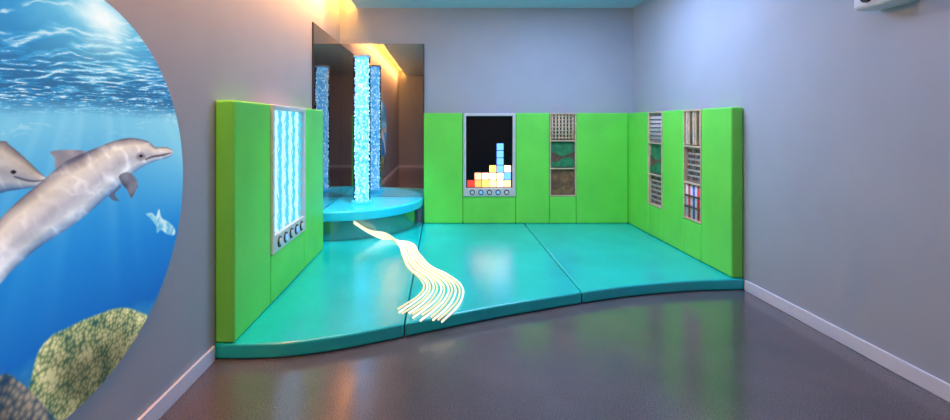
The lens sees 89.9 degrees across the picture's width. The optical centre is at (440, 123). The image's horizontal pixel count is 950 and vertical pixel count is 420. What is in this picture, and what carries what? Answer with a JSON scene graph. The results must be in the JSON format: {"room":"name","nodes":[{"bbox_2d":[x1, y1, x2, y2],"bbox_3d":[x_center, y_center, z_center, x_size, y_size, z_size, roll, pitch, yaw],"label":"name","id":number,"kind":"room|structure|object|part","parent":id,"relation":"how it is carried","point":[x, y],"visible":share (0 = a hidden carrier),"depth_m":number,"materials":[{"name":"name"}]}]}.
{"room":"sensory room","nodes":[
{"label":"sensory room","id":0,"kind":"room"},
{"bbox_2d":[65,0,339,419],"bbox_3d":[-1.223,-0.194,1.630,0.120,2.800,7.900,0,0,0],"label":"wall","id":1,"kind":"structure","parent":0,"point":[205,52],"depth_m":2.27,"materials":[{"name":"grey paint"}]},
{"bbox_2d":[0,0,182,419],"bbox_3d":[-1.159,0.230,1.453,0.001,1.360,1.360,0,0,0],"label":"wall projection","id":2,"kind":"object","parent":1,"relation":"attached to","point":[91,162],"visible":1,"depth_m":1.51,"materials":[{"name":"blue paint"}]},
{"bbox_2d":[137,346,214,419],"bbox_3d":[-1.156,1.167,0.110,0.014,0.078,4.620,0,0,0],"label":"baseboard","id":3,"kind":"structure","parent":1,"relation":"attached to","point":[160,407],"depth_m":2.09,"materials":[{"name":"paint"}]},
{"bbox_2d":[216,100,269,341],"bbox_3d":[-1.109,0.500,2.695,0.103,1.249,0.518,0,0,0],"label":"pad","id":4,"kind":"object","parent":1,"relation":"attached to","point":[242,127],"visible":1,"depth_m":2.51,"materials":[{"name":"green plastic"}]},
{"bbox_2d":[270,231,303,303],"bbox_3d":[-1.109,0.973,3.315,0.103,0.304,0.718,0,0,0],"label":"pad","id":5,"kind":"object","parent":1,"relation":"attached to","point":[286,263],"visible":0.46,"depth_m":3.25,"materials":[{"name":"green plastic"}]},
{"bbox_2d":[269,104,305,254],"bbox_3d":[-1.097,0.348,3.315,0.127,0.940,0.714,0,0,0],"label":"panel","id":6,"kind":"object","parent":1,"relation":"attached to","point":[287,123],"visible":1,"depth_m":3.31,"materials":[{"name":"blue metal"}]},
{"bbox_3d":[-1.103,0.348,2.974,0.115,0.940,0.032,0,0,0],"label":"frame","id":7,"kind":"part","parent":6,"relation":"part of","materials":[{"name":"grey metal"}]},
{"bbox_3d":[-1.103,-0.106,3.315,0.115,0.032,0.650,0,0,0],"label":"frame","id":8,"kind":"part","parent":6,"relation":"part of","materials":[{"name":"grey metal"}]},
{"bbox_3d":[-1.103,0.348,3.656,0.115,0.940,0.032,0,0,0],"label":"frame","id":9,"kind":"part","parent":6,"relation":"part of","materials":[{"name":"grey metal"}]},
{"bbox_2d":[314,23,340,208],"bbox_3d":[-1.156,-0.043,4.872,0.009,1.754,1.173,0,0,0],"label":"wall mirror","id":10,"kind":"object","parent":1,"relation":"attached to","point":[327,51],"depth_m":4.91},
{"bbox_2d":[304,108,322,267],"bbox_3d":[-1.109,0.500,3.975,0.103,1.249,0.598,0,0,0],"label":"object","id":11,"kind":"structure","parent":0,"point":[313,234],"depth_m":3.94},
{"bbox_2d":[312,22,313,108],"bbox_3d":[-1.155,-0.043,4.280,0.013,1.754,0.008,0,0,0],"label":"mirror trim","id":12,"kind":"object","parent":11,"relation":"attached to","point":[312,22],"visible":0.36,"depth_m":4.28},
{"bbox_2d":[424,113,462,222],"bbox_3d":[0.026,0.500,5.414,0.441,1.249,0.088,0,0,0],"label":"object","id":13,"kind":"structure","parent":0,"point":[443,132],"depth_m":5.37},
{"bbox_2d":[340,0,632,222],"bbox_3d":[0.523,-0.194,5.520,3.373,2.800,0.120,0,0,0],"label":"wall","id":14,"kind":"structure","parent":0,"point":[477,60],"depth_m":5.46,"materials":[{"name":"grey paint"}]},
{"bbox_2d":[341,44,423,196],"bbox_3d":[-0.676,-0.043,5.453,0.951,1.754,0.010,0,0,0],"label":"wall mirror","id":15,"kind":"object","parent":14,"relation":"attached to","point":[397,70],"depth_m":5.45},
{"bbox_2d":[463,196,514,222],"bbox_3d":[0.546,0.973,5.414,0.595,0.304,0.088,0,0,0],"label":"pad","id":16,"kind":"object","parent":14,"relation":"attached to","point":[476,209],"visible":0.87,"depth_m":5.37,"materials":[{"name":"green plastic"}]},
{"bbox_2d":[463,113,515,195],"bbox_3d":[0.546,0.348,5.401,0.591,0.940,0.112,0,0,0],"label":"light panel","id":17,"kind":"object","parent":14,"relation":"attached to","point":[489,139],"visible":0.99,"depth_m":5.40,"materials":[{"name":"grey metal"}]},
{"bbox_3d":[0.267,0.348,5.407,0.032,0.940,0.100,0,0,0],"label":"frame","id":18,"kind":"part","parent":17,"relation":"part of","materials":[{"name":"grey metal"}]},
{"bbox_3d":[0.546,-0.106,5.407,0.527,0.032,0.100,0,0,0],"label":"frame","id":19,"kind":"part","parent":17,"relation":"part of","materials":[{"name":"grey metal"}]},
{"bbox_3d":[0.826,0.348,5.407,0.032,0.940,0.100,0,0,0],"label":"frame","id":20,"kind":"part","parent":17,"relation":"part of","materials":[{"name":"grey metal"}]},
{"bbox_2d":[515,113,548,222],"bbox_3d":[1.036,0.500,5.414,0.381,1.249,0.088,0,0,0],"label":"pad","id":21,"kind":"object","parent":14,"relation":"attached to","point":[532,129],"visible":0.88,"depth_m":5.37,"materials":[{"name":"green plastic"}]},
{"bbox_2d":[549,196,575,222],"bbox_3d":[1.380,0.973,5.414,0.302,0.304,0.088,0,0,0],"label":"pad","id":22,"kind":"object","parent":14,"relation":"attached to","point":[562,209],"visible":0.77,"depth_m":5.37,"materials":[{"name":"green plastic"}]},
{"bbox_2d":[549,113,575,195],"bbox_3d":[1.380,0.348,5.413,0.300,0.940,0.088,0,0,0],"label":"board","id":23,"kind":"object","parent":14,"relation":"attached to","point":[562,126],"visible":0.98,"depth_m":5.39,"materials":[{"name":"brown wood"}]},
{"bbox_3d":[1.237,0.348,5.413,0.014,0.940,0.088,0,0,0],"label":"frame","id":24,"kind":"part","parent":23,"relation":"part of","materials":[{"name":"brown wood"}]},
{"bbox_3d":[1.380,0.348,5.417,0.268,0.285,0.039,0,0,0],"label":"relief panel","id":25,"kind":"part","parent":23,"relation":"part of","materials":[{"name":"green fabric"}]},
{"bbox_3d":[1.380,0.661,5.417,0.268,0.285,0.039,0,0,0],"label":"relief panel","id":26,"kind":"part","parent":23,"relation":"part of","materials":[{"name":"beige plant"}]},
{"bbox_3d":[1.380,-0.115,5.403,0.272,0.014,0.068,0,0,0],"label":"rail","id":27,"kind":"part","parent":23,"relation":"part of","materials":[{"name":"brown wood"}]},
{"bbox_3d":[1.380,0.191,5.403,0.272,0.014,0.068,0,0,0],"label":"rail","id":28,"kind":"part","parent":23,"relation":"part of","materials":[{"name":"brown wood"}]},
{"bbox_3d":[1.523,0.348,5.413,0.014,0.940,0.088,0,0,0],"label":"frame","id":29,"kind":"part","parent":23,"relation":"part of","materials":[{"name":"brown wood"}]},
{"bbox_2d":[575,113,627,222],"bbox_3d":[1.825,0.500,5.414,0.584,1.249,0.088,0,0,0],"label":"pad","id":30,"kind":"object","parent":14,"relation":"attached to","point":[601,196],"visible":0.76,"depth_m":5.37,"materials":[{"name":"green plastic"}]},
{"bbox_2d":[351,0,645,7],"bbox_3d":[0.619,-1.409,1.630,3.183,0.150,7.660,0,0,0],"label":"ceiling","id":31,"kind":"structure","parent":0,"point":[358,3],"depth_m":5.26,"materials":[{"name":"paint"}]},
{"bbox_2d":[159,289,949,419],"bbox_3d":[0.523,1.256,1.630,3.613,0.100,7.900,0,0,0],"label":"floor","id":32,"kind":"structure","parent":0,"point":[702,354],"depth_m":2.29,"materials":[{"name":"plastic"}]},
{"bbox_2d":[215,222,422,358],"bbox_3d":[-0.685,1.165,3.944,0.951,0.079,3.029,0,0,0],"label":"floor mat","id":33,"kind":"object","parent":32,"relation":"on","point":[350,294],"visible":0.84,"depth_m":2.96,"materials":[{"name":"teal plastic"}]},
{"bbox_2d":[323,197,422,240],"bbox_3d":[-0.683,0.981,4.980,0.955,0.289,0.955,0,0,0],"label":"platform","id":34,"kind":"object","parent":33,"relation":"on","point":[390,215],"visible":0.91,"depth_m":4.72,"materials":[{"name":"teal plastic"}]},
{"bbox_2d":[351,54,372,204],"bbox_3d":[-0.833,0.056,5.010,0.220,1.558,0.220,0,0,0],"label":"tube","id":35,"kind":"object","parent":34,"relation":"on","point":[361,62],"visible":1,"depth_m":4.96,"materials":[{"name":"blue plastic"}]},
{"bbox_2d":[323,197,422,221],"bbox_3d":[-0.683,0.883,4.980,0.955,0.094,0.955,0,0,0],"label":"cushion","id":36,"kind":"object","parent":34,"relation":"on","point":[381,208],"depth_m":4.77,"materials":[{"name":"teal leather"}]},
{"bbox_2d":[354,221,463,322],"bbox_3d":[-0.259,1.032,3.668,0.534,0.227,2.039,0,0,-19],"label":"strands","id":37,"kind":"object","parent":33,"relation":"on","point":[432,271],"visible":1,"depth_m":3.40,"materials":[{"name":"beige"}]},
{"bbox_2d":[405,222,580,335],"bbox_3d":[0.369,1.165,4.072,1.146,0.079,2.771,0,0,0],"label":"floor mat","id":38,"kind":"object","parent":32,"relation":"on","point":[502,269],"visible":0.9,"depth_m":3.55,"materials":[{"name":"teal plastic"}]},
{"bbox_2d":[524,223,743,302],"bbox_3d":[1.578,1.165,4.324,1.260,0.079,2.269,0,0,0],"label":"floor mat","id":39,"kind":"object","parent":32,"relation":"on","point":[604,261],"visible":0.84,"depth_m":3.83,"materials":[{"name":"teal plastic"}]},
{"bbox_2d":[633,0,949,383],"bbox_3d":[2.270,-0.194,1.630,0.120,2.800,7.900,0,0,0],"label":"wall","id":40,"kind":"structure","parent":0,"point":[846,110],"depth_m":2.67,"materials":[{"name":"grey paint"}]},
{"bbox_2d":[628,112,648,232],"bbox_3d":[2.164,0.500,5.162,0.088,1.249,0.591,0,0,0],"label":"pad","id":41,"kind":"object","parent":40,"relation":"attached to","point":[638,206],"visible":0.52,"depth_m":5.10,"materials":[{"name":"green plastic"}]},
{"bbox_2d":[648,111,662,208],"bbox_3d":[2.163,0.348,4.711,0.088,0.940,0.304,0,0,0],"label":"board","id":42,"kind":"object","parent":40,"relation":"attached to","point":[655,119],"visible":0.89,"depth_m":4.74,"materials":[{"name":"brown wood"}]},
{"bbox_3d":[2.163,0.348,4.856,0.088,0.940,0.014,0,0,0],"label":"frame","id":43,"kind":"part","parent":42,"relation":"part of","materials":[{"name":"brown wood"}]},
{"bbox_3d":[2.153,0.811,4.711,0.068,0.014,0.276,0,0,0],"label":"rail","id":44,"kind":"part","parent":42,"relation":"part of","materials":[{"name":"brown wood"}]},
{"bbox_3d":[2.167,0.348,4.711,0.039,0.285,0.272,0,0,0],"label":"relief panel","id":45,"kind":"part","parent":42,"relation":"part of","materials":[{"name":"green fabric"}]},
{"bbox_3d":[2.163,0.348,4.566,0.088,0.940,0.014,0,0,0],"label":"frame","id":46,"kind":"part","parent":42,"relation":"part of","materials":[{"name":"brown wood"}]},
{"bbox_2d":[649,204,662,240],"bbox_3d":[2.164,0.973,4.711,0.088,0.304,0.306,0,0,0],"label":"pad","id":47,"kind":"object","parent":40,"relation":"attached to","point":[655,213],"visible":0.57,"depth_m":4.67,"materials":[{"name":"green plastic"}]},
{"bbox_2d":[663,110,683,251],"bbox_3d":[2.164,0.500,4.359,0.088,1.249,0.395,0,0,0],"label":"pad","id":48,"kind":"object","parent":40,"relation":"attached to","point":[673,220],"visible":0.73,"depth_m":4.33,"materials":[{"name":"green plastic"}]},
{"bbox_2d":[683,109,701,223],"bbox_3d":[2.163,0.348,4.016,0.088,0.940,0.283,0,0,0],"label":"board","id":49,"kind":"object","parent":40,"relation":"attached to","point":[692,119],"visible":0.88,"depth_m":4.04,"materials":[{"name":"brown wood"}]},
{"bbox_3d":[2.163,0.348,4.151,0.088,0.940,0.014,0,0,0],"label":"frame","id":50,"kind":"part","parent":49,"relation":"part of","materials":[{"name":"brown wood"}]},
{"bbox_3d":[2.153,0.191,4.016,0.068,0.014,0.255,0,0,0],"label":"rail","id":51,"kind":"part","parent":49,"relation":"part of","materials":[{"name":"brown wood"}]},
{"bbox_3d":[2.153,0.505,4.016,0.068,0.014,0.255,0,0,0],"label":"rail","id":52,"kind":"part","parent":49,"relation":"part of","materials":[{"name":"brown wood"}]},
{"bbox_3d":[2.153,0.811,4.016,0.068,0.014,0.255,0,0,0],"label":"rail","id":53,"kind":"part","parent":49,"relation":"part of","materials":[{"name":"brown wood"}]},
{"bbox_3d":[2.163,0.348,3.882,0.088,0.940,0.014,0,0,0],"label":"frame","id":54,"kind":"part","parent":49,"relation":"part of","materials":[{"name":"brown wood"}]},
{"bbox_2d":[684,218,701,260],"bbox_3d":[2.164,0.973,4.016,0.088,0.304,0.285,0,0,0],"label":"pad","id":55,"kind":"object","parent":40,"relation":"attached to","point":[692,230],"visible":0.61,"depth_m":3.99,"materials":[{"name":"green plastic"}]},
{"bbox_2d":[702,107,742,277],"bbox_3d":[2.164,0.500,3.669,0.088,1.249,0.406,0,0,0],"label":"pad","id":56,"kind":"object","parent":40,"relation":"attached to","point":[722,128],"visible":1,"depth_m":3.58,"materials":[{"name":"green plastic"}]},
{"bbox_2d":[744,280,949,402],"bbox_3d":[2.203,1.167,0.620,0.014,0.078,5.640,0,0,0],"label":"baseboard","id":57,"kind":"structure","parent":40,"relation":"attached to","point":[936,386],"depth_m":2.49,"materials":[{"name":"paint"}]},
{"bbox_2d":[854,0,918,10],"bbox_3d":[2.139,-0.689,2.285,0.139,0.240,0.250,0,0,0],"label":"projector","id":58,"kind":"object","parent":40,"relation":"attached to","point":[859,5],"visible":1,"depth_m":2.30,"materials":[{"name":"white plastic"}]},
{"bbox_3d":[2.202,-0.689,2.290,0.014,0.240,0.200,0,0,0],"label":"wall plate","id":59,"kind":"part","parent":58,"relation":"part of","materials":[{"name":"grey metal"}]}
]}

